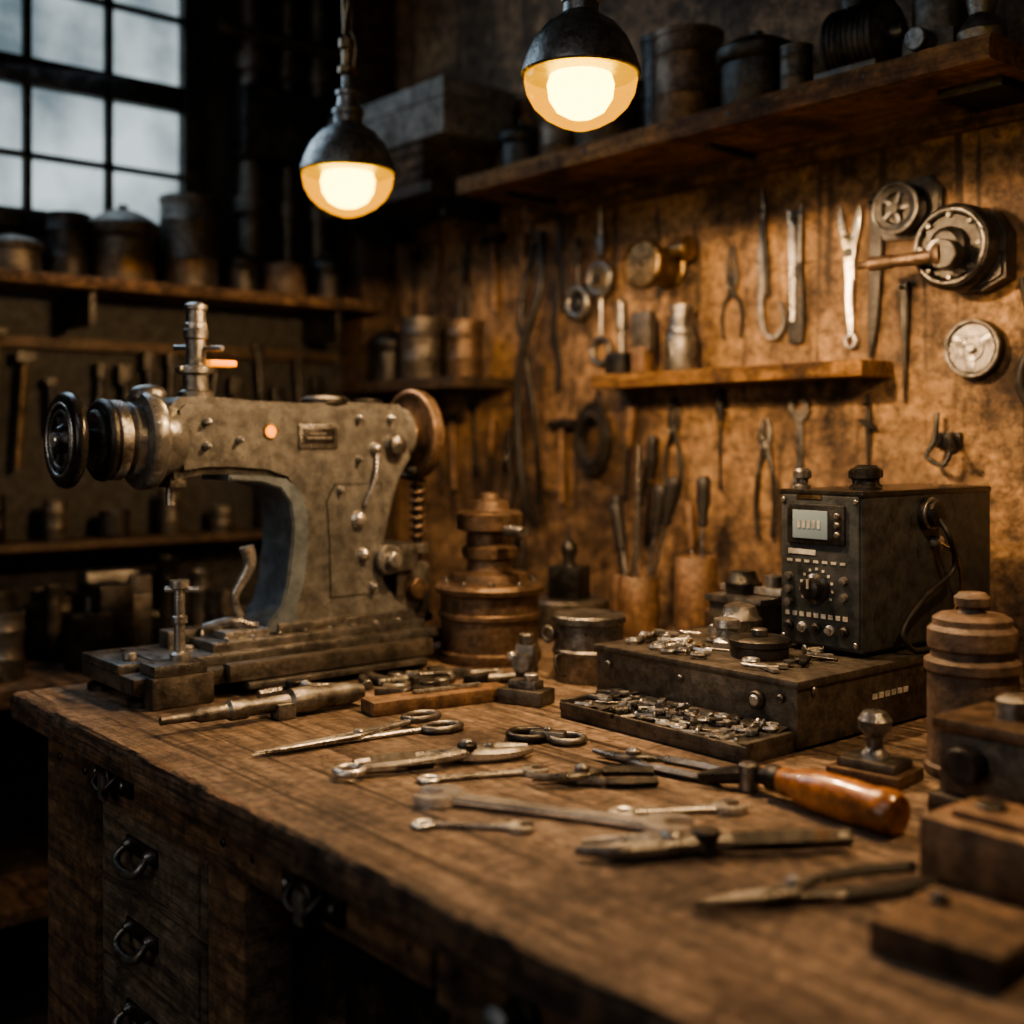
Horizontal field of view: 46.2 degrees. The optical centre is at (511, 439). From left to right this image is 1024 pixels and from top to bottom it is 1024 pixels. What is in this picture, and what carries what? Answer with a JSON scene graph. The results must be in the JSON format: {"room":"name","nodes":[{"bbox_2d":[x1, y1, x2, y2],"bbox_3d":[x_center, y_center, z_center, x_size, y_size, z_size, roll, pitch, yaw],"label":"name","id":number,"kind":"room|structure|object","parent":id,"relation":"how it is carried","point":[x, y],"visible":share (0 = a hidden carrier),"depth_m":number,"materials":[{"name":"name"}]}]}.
{"room":"workshop","nodes":[
{"label":"workshop","id":0,"kind":"room"},
{"bbox_2d":[0,939,47,1023],"bbox_3d":[-0.278,1.320,0.876,3.700,0.100,4.900,0,0,-40],"label":"floor","id":1,"kind":"structure","parent":0,"point":[23,969],"depth_m":2.80,"materials":[{"name":"concrete"}]},
{"bbox_2d":[0,655,91,928],"bbox_3d":[-1.248,0.895,2.654,2.300,0.750,0.510,0,0,-40],"label":"workbench","id":2,"kind":"object","parent":1,"relation":"on","point":[23,860],"visible":0.02,"depth_m":2.65,"materials":[{"name":"brown wood"}]},
{"bbox_2d":[0,555,252,682],"bbox_3d":[-1.112,0.410,2.808,1.748,0.219,0.445,0,0,-40],"label":"clutter","id":3,"kind":"object","parent":2,"relation":"on","point":[110,608],"visible":0.56,"depth_m":2.80,"materials":[{"name":"brown metal"}]},
{"bbox_2d":[10,622,1023,1023],"bbox_3d":[0.544,0.830,1.435,1.411,0.876,2.640,0,0,-40],"label":"workbench","id":4,"kind":"object","parent":1,"relation":"on","point":[194,878],"depth_m":1.38,"materials":[{"name":"brown wood"}]},
{"bbox_2d":[44,302,443,710],"bbox_3d":[-0.424,0.092,2.125,0.758,0.656,0.251,0,0,-40],"label":"sewing machine","id":5,"kind":"object","parent":4,"relation":"on","point":[324,472],"visible":0.99,"depth_m":2.10,"materials":[{"name":"grey metal"}]},
{"bbox_2d":[159,680,364,725],"bbox_3d":[-0.378,0.398,1.816,0.335,0.044,0.083,0,0,-38],"label":"tool","id":6,"kind":"object","parent":4,"relation":"on","point":[307,698],"visible":1,"depth_m":1.80,"materials":[{"name":"silver metal"}]},
{"bbox_2d":[251,709,463,756],"bbox_3d":[-0.215,0.412,1.677,0.318,0.016,0.102,0,0,-38],"label":"scissors","id":7,"kind":"object","parent":4,"relation":"on","point":[430,717],"visible":1,"depth_m":1.70,"materials":[{"name":"metal"}]},
{"bbox_2d":[332,738,533,778],"bbox_3d":[-0.101,0.405,1.546,0.275,0.030,0.056,0,0,-27],"label":"pliers","id":8,"kind":"object","parent":4,"relation":"on","point":[467,751],"visible":1,"depth_m":1.54,"materials":[{"name":"metal"}]},
{"bbox_2d":[358,665,516,695],"bbox_3d":[-0.144,0.410,2.062,0.274,0.020,0.174,0,0,-40],"label":"tools","id":9,"kind":"object","parent":4,"relation":"on","point":[394,682],"visible":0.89,"depth_m":2.05,"materials":[{"name":"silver metal"}]},
{"bbox_2d":[411,818,534,834],"bbox_3d":[-0.042,0.416,1.296,0.136,0.007,0.032,0,0,6],"label":"open-ended spanner","id":10,"kind":"object","parent":4,"relation":"on","point":[516,827],"visible":1,"depth_m":1.29,"materials":[{"name":"metal"}]},
{"bbox_2d":[417,764,548,784],"bbox_3d":[-0.036,0.416,1.490,0.168,0.008,0.036,0,0,-16],"label":"wrench","id":11,"kind":"object","parent":4,"relation":"on","point":[528,770],"visible":0.97,"depth_m":1.49,"materials":[{"name":"metal"}]},
{"bbox_2d":[434,492,544,667],"bbox_3d":[-0.043,0.260,2.307,0.212,0.320,0.212,0,0,9],"label":"canister","id":12,"kind":"object","parent":4,"relation":"on","point":[485,606],"visible":0.95,"depth_m":2.24,"materials":[{"name":"brown metal"}]},
{"bbox_2d":[497,672,554,707],"bbox_3d":[0.022,0.396,1.918,0.080,0.048,0.050,0,0,30],"label":"block","id":13,"kind":"object","parent":4,"relation":"on","point":[530,691],"visible":1,"depth_m":1.90,"materials":[{"name":"brown wood"}]},
{"bbox_2d":[506,632,537,677],"bbox_3d":[0.018,0.381,2.116,0.046,0.078,0.050,0,0,20],"label":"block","id":14,"kind":"object","parent":13,"relation":"on","point":[524,659],"visible":0.94,"depth_m":2.11,"materials":[{"name":"metal"}]},
{"bbox_2d":[505,726,586,745],"bbox_3d":[0.047,0.410,1.675,0.117,0.020,0.064,0,0,18],"label":"scissors","id":15,"kind":"object","parent":4,"relation":"on","point":[538,734],"visible":1,"depth_m":1.66,"materials":[{"name":"black metal"}]},
{"bbox_2d":[413,784,693,832],"bbox_3d":[0.041,0.414,1.340,0.333,0.012,0.060,0,0,23],"label":"double ended spanner","id":16,"kind":"object","parent":4,"relation":"on","point":[434,796],"visible":0.95,"depth_m":1.33,"materials":[{"name":"metal"}]},
{"bbox_2d":[538,530,608,640],"bbox_3d":[0.123,0.307,2.584,0.176,0.226,0.176,0,0,30],"label":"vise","id":17,"kind":"object","parent":4,"relation":"on","point":[568,582],"visible":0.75,"depth_m":2.55,"materials":[{"name":"brown metal"}]},
{"bbox_2d":[541,609,625,685],"bbox_3d":[0.127,0.362,2.104,0.150,0.115,0.130,0,0,-40],"label":"metal canister","id":18,"kind":"object","parent":4,"relation":"on","point":[575,633],"visible":0.88,"depth_m":2.06,"materials":[{"name":"black metal"}]},
{"bbox_2d":[532,763,658,787],"bbox_3d":[0.101,0.407,1.462,0.152,0.027,0.047,0,0,-2],"label":"pliers","id":19,"kind":"object","parent":4,"relation":"on","point":[582,774],"visible":1,"depth_m":1.45,"materials":[{"name":"black metal"}]},
{"bbox_2d":[609,460,649,610],"bbox_3d":[0.264,0.232,2.710,0.090,0.376,0.080,0,0,-3],"label":"cup","id":20,"kind":"object","parent":4,"relation":"on","point":[613,576],"visible":0.41,"depth_m":2.69,"materials":[{"name":"brown wood"}]},
{"bbox_2d":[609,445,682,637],"bbox_3d":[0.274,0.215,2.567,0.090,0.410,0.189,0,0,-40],"label":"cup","id":21,"kind":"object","parent":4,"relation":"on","point":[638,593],"visible":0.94,"depth_m":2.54,"materials":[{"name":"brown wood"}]},
{"bbox_2d":[592,747,722,784],"bbox_3d":[0.184,0.409,1.526,0.191,0.024,0.046,0,0,38],"label":"pliers","id":22,"kind":"object","parent":4,"relation":"on","point":[633,755],"visible":0.77,"depth_m":1.52,"materials":[{"name":"metal"}]},
{"bbox_2d":[608,799,747,815],"bbox_3d":[0.186,0.416,1.350,0.160,0.008,0.040,0,0,-8],"label":"open-ended spanner","id":23,"kind":"object","parent":4,"relation":"on","point":[727,807],"visible":0.87,"depth_m":1.35,"materials":[{"name":"metal"}]},
{"bbox_2d":[674,476,717,630],"bbox_3d":[0.373,0.247,2.489,0.090,0.346,0.124,0,0,-23],"label":"holder","id":24,"kind":"object","parent":4,"relation":"on","point":[696,576],"visible":0.74,"depth_m":2.44,"materials":[{"name":"brown wood"}]},
{"bbox_2d":[575,824,853,860],"bbox_3d":[0.204,0.407,1.218,0.286,0.026,0.046,0,0,-6],"label":"pliers","id":25,"kind":"object","parent":4,"relation":"on","point":[704,840],"visible":1,"depth_m":1.21,"materials":[{"name":"metal"}]},
{"bbox_2d":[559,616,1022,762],"bbox_3d":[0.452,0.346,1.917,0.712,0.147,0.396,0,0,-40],"label":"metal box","id":26,"kind":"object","parent":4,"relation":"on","point":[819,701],"depth_m":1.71,"materials":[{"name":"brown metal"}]},
{"bbox_2d":[574,688,779,744],"bbox_3d":[0.225,0.393,1.715,0.118,0.027,0.340,0,0,-40],"label":"pile","id":27,"kind":"object","parent":26,"relation":"in","point":[618,701],"visible":0.98,"depth_m":1.70,"materials":[{"name":"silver metal"}]},
{"bbox_2d":[625,627,837,672],"bbox_3d":[0.327,0.316,1.838,0.194,0.019,0.353,0,0,-40],"label":"pile of small parts","id":28,"kind":"object","parent":26,"relation":"on","point":[672,641],"visible":0.96,"depth_m":1.81,"materials":[{"name":"metal"}]},
{"bbox_2d":[707,601,762,636],"bbox_3d":[0.355,0.292,1.930,0.106,0.062,0.072,0,0,-40],"label":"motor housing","id":29,"kind":"object","parent":26,"relation":"on","point":[747,613],"visible":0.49,"depth_m":1.92,"materials":[{"name":"metal"}]},
{"bbox_2d":[705,569,781,633],"bbox_3d":[0.409,0.272,2.033,0.112,0.102,0.130,0,0,-40],"label":"metal canister","id":30,"kind":"object","parent":26,"relation":"on","point":[743,585],"visible":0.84,"depth_m":2.01,"materials":[{"name":"brown metal"}]},
{"bbox_2d":[728,627,790,660],"bbox_3d":[0.370,0.302,1.792,0.092,0.042,0.092,0,0,-40],"label":"round tin","id":31,"kind":"object","parent":26,"relation":"on","point":[759,643],"visible":0.99,"depth_m":1.76,"materials":[{"name":"black metal"}]},
{"bbox_2d":[780,464,991,655],"bbox_3d":[0.613,0.180,1.915,0.400,0.286,0.194,0,0,-40],"label":"meter","id":32,"kind":"object","parent":26,"relation":"on","point":[868,564],"visible":0.93,"depth_m":1.83,"materials":[{"name":"black metal"}]},
{"bbox_2d":[698,760,910,836],"bbox_3d":[0.326,0.396,1.364,0.068,0.049,0.260,0,0,-36],"label":"wooden-handled tool","id":33,"kind":"object","parent":4,"relation":"on","point":[885,811],"visible":1,"depth_m":1.32,"materials":[{"name":"brown wood"}]},
{"bbox_2d":[693,860,938,908],"bbox_3d":[0.277,0.409,1.099,0.241,0.024,0.052,0,0,-18],"label":"pliers","id":34,"kind":"object","parent":4,"relation":"on","point":[796,889],"visible":0.99,"depth_m":1.09,"materials":[{"name":"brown metal"}]},
{"bbox_2d":[826,709,923,790],"bbox_3d":[0.450,0.377,1.487,0.095,0.086,0.075,0,0,42],"label":"stamp","id":35,"kind":"object","parent":4,"relation":"on","point":[873,765],"visible":0.95,"depth_m":1.47,"materials":[{"name":"brown metal"}]},
{"bbox_2d":[870,886,1023,993],"bbox_3d":[0.370,0.402,0.983,0.110,0.036,0.110,0,0,-44],"label":"wooden block","id":36,"kind":"object","parent":4,"relation":"on","point":[977,942],"visible":1,"depth_m":0.96,"materials":[{"name":"brown wood"}]},
{"bbox_2d":[920,797,1023,907],"bbox_3d":[0.472,0.384,1.133,0.100,0.072,0.135,0,0,-40],"label":"wooden block","id":37,"kind":"object","parent":4,"relation":"on","point":[972,844],"visible":1,"depth_m":1.12,"materials":[{"name":"brown wood"}]},
{"bbox_2d":[923,591,1021,778],"bbox_3d":[0.579,0.305,1.511,0.116,0.229,0.116,0,0,-40],"label":"clay jar","id":38,"kind":"object","parent":4,"relation":"on","point":[971,660],"visible":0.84,"depth_m":1.47,"materials":[{"name":"brown wood"}]},
{"bbox_2d":[928,693,1023,812],"bbox_3d":[0.551,0.349,1.304,0.140,0.142,0.160,0,0,-40],"label":"box","id":39,"kind":"object","parent":4,"relation":"on","point":[982,744],"visible":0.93,"depth_m":1.29,"materials":[{"name":"brown wood"}]},
{"bbox_2d":[0,0,341,950],"bbox_3d":[-1.784,-0.230,2.647,3.670,3.000,0.150,0,0,-40],"label":"wall","id":40,"kind":"structure","parent":0,"point":[23,750],"depth_m":3.22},
{"bbox_2d":[0,0,201,243],"bbox_3d":[-1.373,-1.020,2.920,1.290,0.980,0.080,0,0,-40],"label":"window","id":41,"kind":"structure","parent":40,"relation":"in","point":[101,100],"depth_m":3.15,"materials":[{"name":"white glass"}]},
{"bbox_2d":[0,528,262,553],"bbox_3d":[-1.099,0.260,3.021,1.600,0.020,0.140,0,0,-40],"label":"shelf","id":42,"kind":"object","parent":40,"relation":"attached to","point":[90,542],"visible":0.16,"depth_m":3.05,"materials":[{"name":"brown wood"}]},
{"bbox_2d":[0,489,262,543],"bbox_3d":[-1.070,0.182,3.040,1.422,0.136,0.097,0,0,-40],"label":"tins","id":43,"kind":"object","parent":42,"relation":"on","point":[112,523],"visible":0.66,"depth_m":3.06,"materials":[{"name":"brown metal"}]},
{"bbox_2d":[0,327,337,468],"bbox_3d":[-1.130,-0.077,3.058,1.600,0.400,0.042,0,0,-40],"label":"tool rack","id":44,"kind":"object","parent":40,"relation":"attached to","point":[237,386],"visible":0.69,"depth_m":3.17,"materials":[{"name":"brown wood"}]},
{"bbox_2d":[0,268,382,344],"bbox_3d":[-1.100,-0.338,2.960,1.720,0.115,0.230,0,0,-40],"label":"wooden wall shelf","id":45,"kind":"object","parent":40,"relation":"attached to","point":[322,318],"visible":1,"depth_m":3.07,"materials":[{"name":"brown wood"}]},
{"bbox_2d":[0,193,345,297],"bbox_3d":[-1.018,-0.515,3.017,1.389,0.240,0.192,0,0,-40],"label":"pots","id":46,"kind":"object","parent":45,"relation":"on","point":[123,240],"visible":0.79,"depth_m":3.08,"materials":[{"name":"brown metal"}]},
{"bbox_2d":[217,0,357,286],"bbox_3d":[-0.632,-1.085,3.437,0.450,1.270,0.119,0,0,-40],"label":"pipes","id":47,"kind":"object","parent":40,"relation":"attached to","point":[268,127],"visible":0.94,"depth_m":3.37,"materials":[{"name":"brown metal"}]},
{"bbox_2d":[342,0,395,540],"bbox_3d":[-0.430,-0.230,3.608,0.120,3.000,0.120,0,0,-40],"label":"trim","id":48,"kind":"structure","parent":40,"relation":"attached to","point":[370,274],"depth_m":3.56,"materials":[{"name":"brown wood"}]},
{"bbox_2d":[396,0,1023,678],"bbox_3d":[1.134,-0.230,1.931,0.120,3.000,4.700,0,0,-40],"label":"wall","id":49,"kind":"structure","parent":0,"point":[483,42],"depth_m":2.65,"materials":[{"name":"brown wood"}]},
{"bbox_2d":[323,180,511,243],"bbox_3d":[-0.269,-0.618,3.299,0.270,0.075,0.520,0,0,-40],"label":"shelf","id":50,"kind":"object","parent":49,"relation":"attached to","point":[393,215],"visible":0.94,"depth_m":3.21,"materials":[{"name":"brown wood"}]},
{"bbox_2d":[372,140,491,195],"bbox_3d":[-0.277,-0.713,3.305,0.235,0.115,0.430,0,0,-40],"label":"wooden crate","id":51,"kind":"object","parent":50,"relation":"on","point":[423,160],"visible":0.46,"depth_m":3.13,"materials":[{"name":"brown wood"}]},
{"bbox_2d":[329,75,515,151],"bbox_3d":[-0.254,-0.839,3.266,0.240,0.138,0.540,0,0,-40],"label":"cardboard box","id":52,"kind":"object","parent":51,"relation":"on","point":[442,109],"visible":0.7,"depth_m":3.08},
{"bbox_2d":[345,376,511,394],"bbox_3d":[-0.241,-0.150,3.329,0.190,0.030,0.530,0,0,-40],"label":"wooden shelf","id":53,"kind":"object","parent":49,"relation":"attached to","point":[442,384],"visible":0.93,"depth_m":3.19,"materials":[{"name":"brown wood"}]},
{"bbox_2d":[368,327,398,380],"bbox_3d":[-0.351,-0.245,3.452,0.127,0.160,0.127,0,0,-40],"label":"jar","id":54,"kind":"object","parent":53,"relation":"on","point":[383,347],"visible":0.66,"depth_m":3.40,"materials":[{"name":"black metal"}]},
{"bbox_2d":[398,317,446,378],"bbox_3d":[-0.248,-0.250,3.329,0.136,0.170,0.136,0,0,-40],"label":"jar","id":55,"kind":"object","parent":53,"relation":"on","point":[422,340],"visible":0.8,"depth_m":3.27,"materials":[{"name":"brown metal"}]},
{"bbox_2d":[445,319,483,376],"bbox_3d":[-0.126,-0.240,3.184,0.105,0.150,0.105,0,0,-40],"label":"jar","id":56,"kind":"object","parent":53,"relation":"on","point":[464,337],"visible":0.87,"depth_m":3.14,"materials":[{"name":"brown metal"}]},
{"bbox_2d":[442,413,464,489],"bbox_3d":[-0.170,0.033,3.367,0.026,0.214,0.096,0,0,-40],"label":"hammer","id":57,"kind":"object","parent":49,"relation":"hanging from","point":[451,419],"visible":0.86,"depth_m":3.35,"materials":[{"name":"brown wood"}]},
{"bbox_2d":[458,241,471,318],"bbox_3d":[-0.130,-0.439,3.332,0.027,0.223,0.062,0,0,-19],"label":"pliers","id":58,"kind":"object","parent":49,"relation":"hanging from","point":[466,266],"visible":0.95,"depth_m":3.32,"materials":[{"name":"black metal"}]},
{"bbox_2d":[480,232,506,313],"bbox_3d":[-0.053,-0.446,3.227,0.026,0.213,0.096,0,0,-40],"label":"hammer","id":59,"kind":"object","parent":49,"relation":"hanging from","point":[492,239],"visible":1,"depth_m":3.21,"materials":[{"name":"brown wood"}]},
{"bbox_2d":[499,429,513,508],"bbox_3d":[-0.015,0.081,3.193,0.026,0.223,0.062,0,0,-20],"label":"pliers","id":60,"kind":"object","parent":49,"relation":"hanging from","point":[507,453],"visible":0.91,"depth_m":3.18,"materials":[{"name":"black metal"}]},
{"bbox_2d":[514,231,546,526],"bbox_3d":[0.052,-0.155,3.065,0.062,0.757,0.112,0,0,-40],"label":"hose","id":61,"kind":"object","parent":49,"relation":"attached to","point":[525,331],"visible":1,"depth_m":3.07,"materials":[{"name":"black rubber"}]},
{"bbox_2d":[551,282,561,392],"bbox_3d":[0.114,-0.260,3.046,0.007,0.282,0.042,0,0,-40],"label":"leather strap","id":62,"kind":"object","parent":49,"relation":"attached to","point":[554,314],"visible":1,"depth_m":3.04,"materials":[{"name":"black leather"}]},
{"bbox_2d":[547,419,575,503],"bbox_3d":[0.123,0.053,3.018,0.026,0.213,0.095,0,0,-40],"label":"hammer","id":63,"kind":"object","parent":49,"relation":"hanging from","point":[561,425],"visible":0.99,"depth_m":3.01,"materials":[{"name":"brown wood"}]},
{"bbox_2d":[556,217,567,313],"bbox_3d":[0.127,-0.460,3.030,0.007,0.282,0.042,0,-1,-40],"label":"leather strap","id":64,"kind":"object","parent":49,"relation":"attached to","point":[559,234],"visible":0.94,"depth_m":3.03,"materials":[{"name":"black leather"}]},
{"bbox_2d":[564,238,591,320],"bbox_3d":[0.164,-0.398,2.970,0.030,0.205,0.090,0,0,-40],"label":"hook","id":65,"kind":"object","parent":49,"relation":"attached to","point":[573,302],"visible":1,"depth_m":2.96,"materials":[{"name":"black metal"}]},
{"bbox_2d":[574,389,610,475],"bbox_3d":[0.196,-0.027,2.925,0.040,0.229,0.122,0,0,-40],"label":"coil","id":66,"kind":"object","parent":49,"relation":"attached to","point":[594,412],"visible":0.98,"depth_m":2.91,"materials":[{"name":"black rubber"}]},
{"bbox_2d":[586,190,614,366],"bbox_3d":[0.214,-0.396,2.908,0.035,0.437,0.092,0,0,-40],"label":"wrench","id":67,"kind":"object","parent":49,"relation":"attached to","point":[600,277],"visible":0.96,"depth_m":2.90,"materials":[{"name":"metal"}]},
{"bbox_2d":[623,406,636,498],"bbox_3d":[0.278,0.030,2.836,0.036,0.220,0.029,0,0,17],"label":"screwdriver","id":68,"kind":"object","parent":49,"relation":"hanging from","point":[630,419],"visible":0.98,"depth_m":2.83,"materials":[{"name":"brown wood"}]},
{"bbox_2d":[644,436,658,546],"bbox_3d":[0.325,0.120,2.783,0.030,0.260,0.037,0,0,-5],"label":"hand tool","id":69,"kind":"object","parent":49,"relation":"attached to","point":[652,441],"visible":0.84,"depth_m":2.77,"materials":[{"name":"black metal"}]},
{"bbox_2d":[623,236,697,289],"bbox_3d":[0.338,-0.396,2.706,0.104,0.115,0.152,0,0,-40],"label":"pressure gauge","id":70,"kind":"object","parent":49,"relation":"attached to","point":[647,264],"visible":1,"depth_m":2.69,"materials":[{"name":"gold metal"}]},
{"bbox_2d":[663,396,682,491],"bbox_3d":[0.366,0.010,2.736,0.024,0.221,0.064,0,2,-40],"label":"pliers","id":71,"kind":"object","parent":49,"relation":"hanging from","point":[673,426],"visible":0.91,"depth_m":2.73,"materials":[{"name":"black metal"}]},
{"bbox_2d":[714,390,725,489],"bbox_3d":[0.456,0.000,2.628,0.024,0.220,0.024,0,0,-40],"label":"screwdriver","id":72,"kind":"object","parent":49,"relation":"hanging from","point":[720,404],"visible":1,"depth_m":2.62,"materials":[{"name":"black metal"}]},
{"bbox_2d":[720,246,743,339],"bbox_3d":[0.476,-0.320,2.606,0.022,0.201,0.067,0,0,-40],"label":"pliers","id":73,"kind":"object","parent":49,"relation":"hanging from","point":[731,281],"visible":1,"depth_m":2.60,"materials":[{"name":"black metal"}]},
{"bbox_2d":[455,32,1023,223],"bbox_3d":[0.403,-0.606,2.512,0.253,0.085,1.390,0,0,-40],"label":"wooden wall shelf","id":74,"kind":"object","parent":49,"relation":"attached to","point":[973,83],"visible":0.99,"depth_m":2.35,"materials":[{"name":"brown wood"}]},
{"bbox_2d":[497,121,538,166],"bbox_3d":[0.026,-0.718,2.972,0.127,0.140,0.127,0,0,-40],"label":"lidded pot","id":75,"kind":"object","parent":74,"relation":"on","point":[518,142],"visible":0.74,"depth_m":2.92,"materials":[{"name":"black metal"}]},
{"bbox_2d":[537,101,574,155],"bbox_3d":[0.123,-0.723,2.871,0.126,0.150,0.126,0,0,-40],"label":"can","id":76,"kind":"object","parent":74,"relation":"on","point":[556,131],"visible":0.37,"depth_m":2.82,"materials":[{"name":"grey metal"}]},
{"bbox_2d":[574,79,640,145],"bbox_3d":[0.217,-0.728,2.728,0.158,0.160,0.158,0,0,-40],"label":"can","id":77,"kind":"object","parent":74,"relation":"on","point":[623,113],"visible":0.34,"depth_m":2.66,"materials":[{"name":"brown metal"}]},
{"bbox_2d":[640,32,653,126],"bbox_3d":[0.332,-0.768,2.654,0.094,0.240,0.094,0,0,-40],"label":"can","id":78,"kind":"object","parent":74,"relation":"on","point":[647,49],"visible":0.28,"depth_m":2.63,"materials":[{"name":"black metal"}]},
{"bbox_2d":[652,23,724,123],"bbox_3d":[0.369,-0.748,2.516,0.151,0.200,0.151,0,0,-40],"label":"can","id":79,"kind":"object","parent":74,"relation":"on","point":[686,75],"visible":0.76,"depth_m":2.45,"materials":[{"name":"brown metal"}]},
{"bbox_2d":[715,30,792,105],"bbox_3d":[0.484,-0.726,2.364,0.165,0.155,0.165,0,0,-40],"label":"lidded pot","id":80,"kind":"object","parent":74,"relation":"on","point":[748,66],"visible":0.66,"depth_m":2.30,"materials":[{"name":"black metal"}]},
{"bbox_2d":[779,42,813,88],"bbox_3d":[0.535,-0.693,2.257,0.063,0.090,0.063,0,0,-40],"label":"metal cup","id":81,"kind":"object","parent":74,"relation":"on","point":[796,58],"visible":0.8,"depth_m":2.23,"materials":[{"name":"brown metal"}]},
{"bbox_2d":[814,0,908,79],"bbox_3d":[0.644,-0.753,2.172,0.134,0.210,0.150,0,0,-40],"label":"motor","id":82,"kind":"object","parent":74,"relation":"on","point":[862,33],"visible":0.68,"depth_m":2.13,"materials":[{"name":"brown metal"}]},
{"bbox_2d":[902,0,968,55],"bbox_3d":[0.731,-0.748,2.069,0.140,0.200,0.100,0,0,-40],"label":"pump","id":83,"kind":"object","parent":74,"relation":"on","point":[935,23],"visible":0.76,"depth_m":2.03,"materials":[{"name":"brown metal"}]},
{"bbox_2d":[956,0,1007,40],"bbox_3d":[0.772,-0.733,1.973,0.080,0.170,0.080,0,0,-40],"label":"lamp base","id":84,"kind":"object","parent":74,"relation":"on","point":[982,19],"visible":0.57,"depth_m":1.95,"materials":[{"name":"grey metal"}]},
{"bbox_2d":[590,359,891,389],"bbox_3d":[0.458,-0.136,2.561,0.105,0.032,0.735,0,0,-40],"label":"wooden shelf","id":85,"kind":"object","parent":49,"relation":"attached to","point":[855,368],"visible":1,"depth_m":2.46,"materials":[{"name":"brown wood"}]},
{"bbox_2d":[605,299,630,373],"bbox_3d":[0.255,-0.239,2.792,0.050,0.175,0.060,0,0,-40],"label":"block","id":86,"kind":"object","parent":85,"relation":"on","point":[620,362],"visible":0.88,"depth_m":2.78,"materials":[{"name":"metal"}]},
{"bbox_2d":[631,311,655,372],"bbox_3d":[0.300,-0.222,2.739,0.040,0.140,0.060,0,0,-40],"label":"block","id":87,"kind":"object","parent":85,"relation":"on","point":[643,324],"visible":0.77,"depth_m":2.72,"materials":[{"name":"brown wood"}]},
{"bbox_2d":[665,304,697,370],"bbox_3d":[0.374,-0.225,2.650,0.072,0.146,0.072,0,0,-40],"label":"glass bottle","id":88,"kind":"object","parent":85,"relation":"on","point":[681,340],"visible":0.91,"depth_m":2.62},
{"bbox_2d":[754,418,776,537],"bbox_3d":[0.533,0.080,2.536,0.024,0.251,0.064,0,0,-40],"label":"pliers","id":89,"kind":"object","parent":49,"relation":"hanging from","point":[764,443],"visible":1,"depth_m":2.53,"materials":[{"name":"black metal"}]},
{"bbox_2d":[756,187,786,340],"bbox_3d":[0.542,-0.372,2.520,0.030,0.327,0.073,0,0,-40],"label":"hook","id":90,"kind":"object","parent":49,"relation":"attached to","point":[763,277],"visible":1,"depth_m":2.53,"materials":[{"name":"black metal"}]},
{"bbox_2d":[787,203,804,343],"bbox_3d":[0.585,-0.343,2.475,0.035,0.285,0.032,0,0,9],"label":"chisel","id":91,"kind":"object","parent":49,"relation":"hanging from","point":[795,305],"visible":1,"depth_m":2.47,"materials":[{"name":"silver metal"}]},
{"bbox_2d":[788,397,810,487],"bbox_3d":[0.593,0.014,2.475,0.009,0.206,0.052,0,0,-40],"label":"wrench","id":92,"kind":"object","parent":49,"relation":"hanging from","point":[803,414],"visible":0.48,"depth_m":2.47,"materials":[{"name":"silver metal"}]},
{"bbox_2d":[838,206,861,349],"bbox_3d":[0.665,-0.322,2.373,0.030,0.286,0.053,0,0,-40],"label":"wrench","id":93,"kind":"object","parent":49,"relation":"hanging from","point":[849,243],"visible":1,"depth_m":2.37,"materials":[{"name":"metal"}]},
{"bbox_2d":[858,394,877,464],"bbox_3d":[0.695,-0.020,2.345,0.034,0.140,0.032,0,0,7],"label":"caliper","id":94,"kind":"object","parent":49,"relation":"hanging from","point":[867,423],"visible":0.98,"depth_m":2.34,"materials":[{"name":"black metal"}]},
{"bbox_2d":[867,192,883,357],"bbox_3d":[0.702,-0.321,2.329,0.030,0.322,0.034,0,0,-40],"label":"file","id":95,"kind":"object","parent":49,"relation":"attached to","point":[876,243],"visible":0.73,"depth_m":2.33,"materials":[{"name":"black metal"}]},
{"bbox_2d":[897,282,909,402],"bbox_3d":[0.743,-0.185,2.281,0.030,0.230,0.020,0,0,-40],"label":"file","id":96,"kind":"object","parent":49,"relation":"hanging from","point":[904,287],"visible":1,"depth_m":2.28,"materials":[{"name":"black metal"}]},
{"bbox_2d":[871,174,945,240],"bbox_3d":[0.740,-0.438,2.260,0.060,0.115,0.137,0,0,-40],"label":"pulley","id":97,"kind":"object","parent":49,"relation":"attached to","point":[899,209],"visible":0.99,"depth_m":2.24,"materials":[{"name":"black metal"}]},
{"bbox_2d":[856,203,1016,292],"bbox_3d":[0.760,-0.344,2.173,0.141,0.158,0.252,0,0,-40],"label":"hand crank gearbox","id":98,"kind":"object","parent":49,"relation":"attached to","point":[959,247],"visible":1,"depth_m":2.11,"materials":[{"name":"black metal"}]},
{"bbox_2d":[924,412,962,467],"bbox_3d":[0.792,0.000,2.195,0.064,0.101,0.078,0,0,-40],"label":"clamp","id":99,"kind":"object","parent":49,"relation":"attached to","point":[950,440],"visible":1,"depth_m":2.21,"materials":[{"name":"black metal"}]},
{"bbox_2d":[944,319,1005,378],"bbox_3d":[0.835,-0.165,2.169,0.032,0.108,0.108,0,0,-40],"label":"gauge","id":100,"kind":"object","parent":49,"relation":"attached to","point":[973,348],"visible":1,"depth_m":2.16,"materials":[{"name":"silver metal"}]},
{"bbox_3d":[-0.278,-1.780,0.876,3.700,0.100,4.900,0,0,-40],"label":"ceiling","id":101,"kind":"structure","parent":0,"visible":0},
{"bbox_2d":[299,0,395,208],"bbox_3d":[-0.320,-1.083,2.342,0.188,1.295,0.188,0,0,30],"label":"pendant lamp","id":102,"kind":"object","parent":101,"relation":"hanging from","point":[348,157],"visible":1,"depth_m":2.30,"materials":[{"name":"metal"}]},
{"bbox_2d":[521,0,640,120],"bbox_3d":[0.108,-1.107,1.879,0.188,1.245,0.188,0,0,-20],"label":"pendant lamp","id":103,"kind":"object","parent":101,"relation":"hanging from","point":[581,54],"visible":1,"depth_m":1.83,"materials":[{"name":"metal"}]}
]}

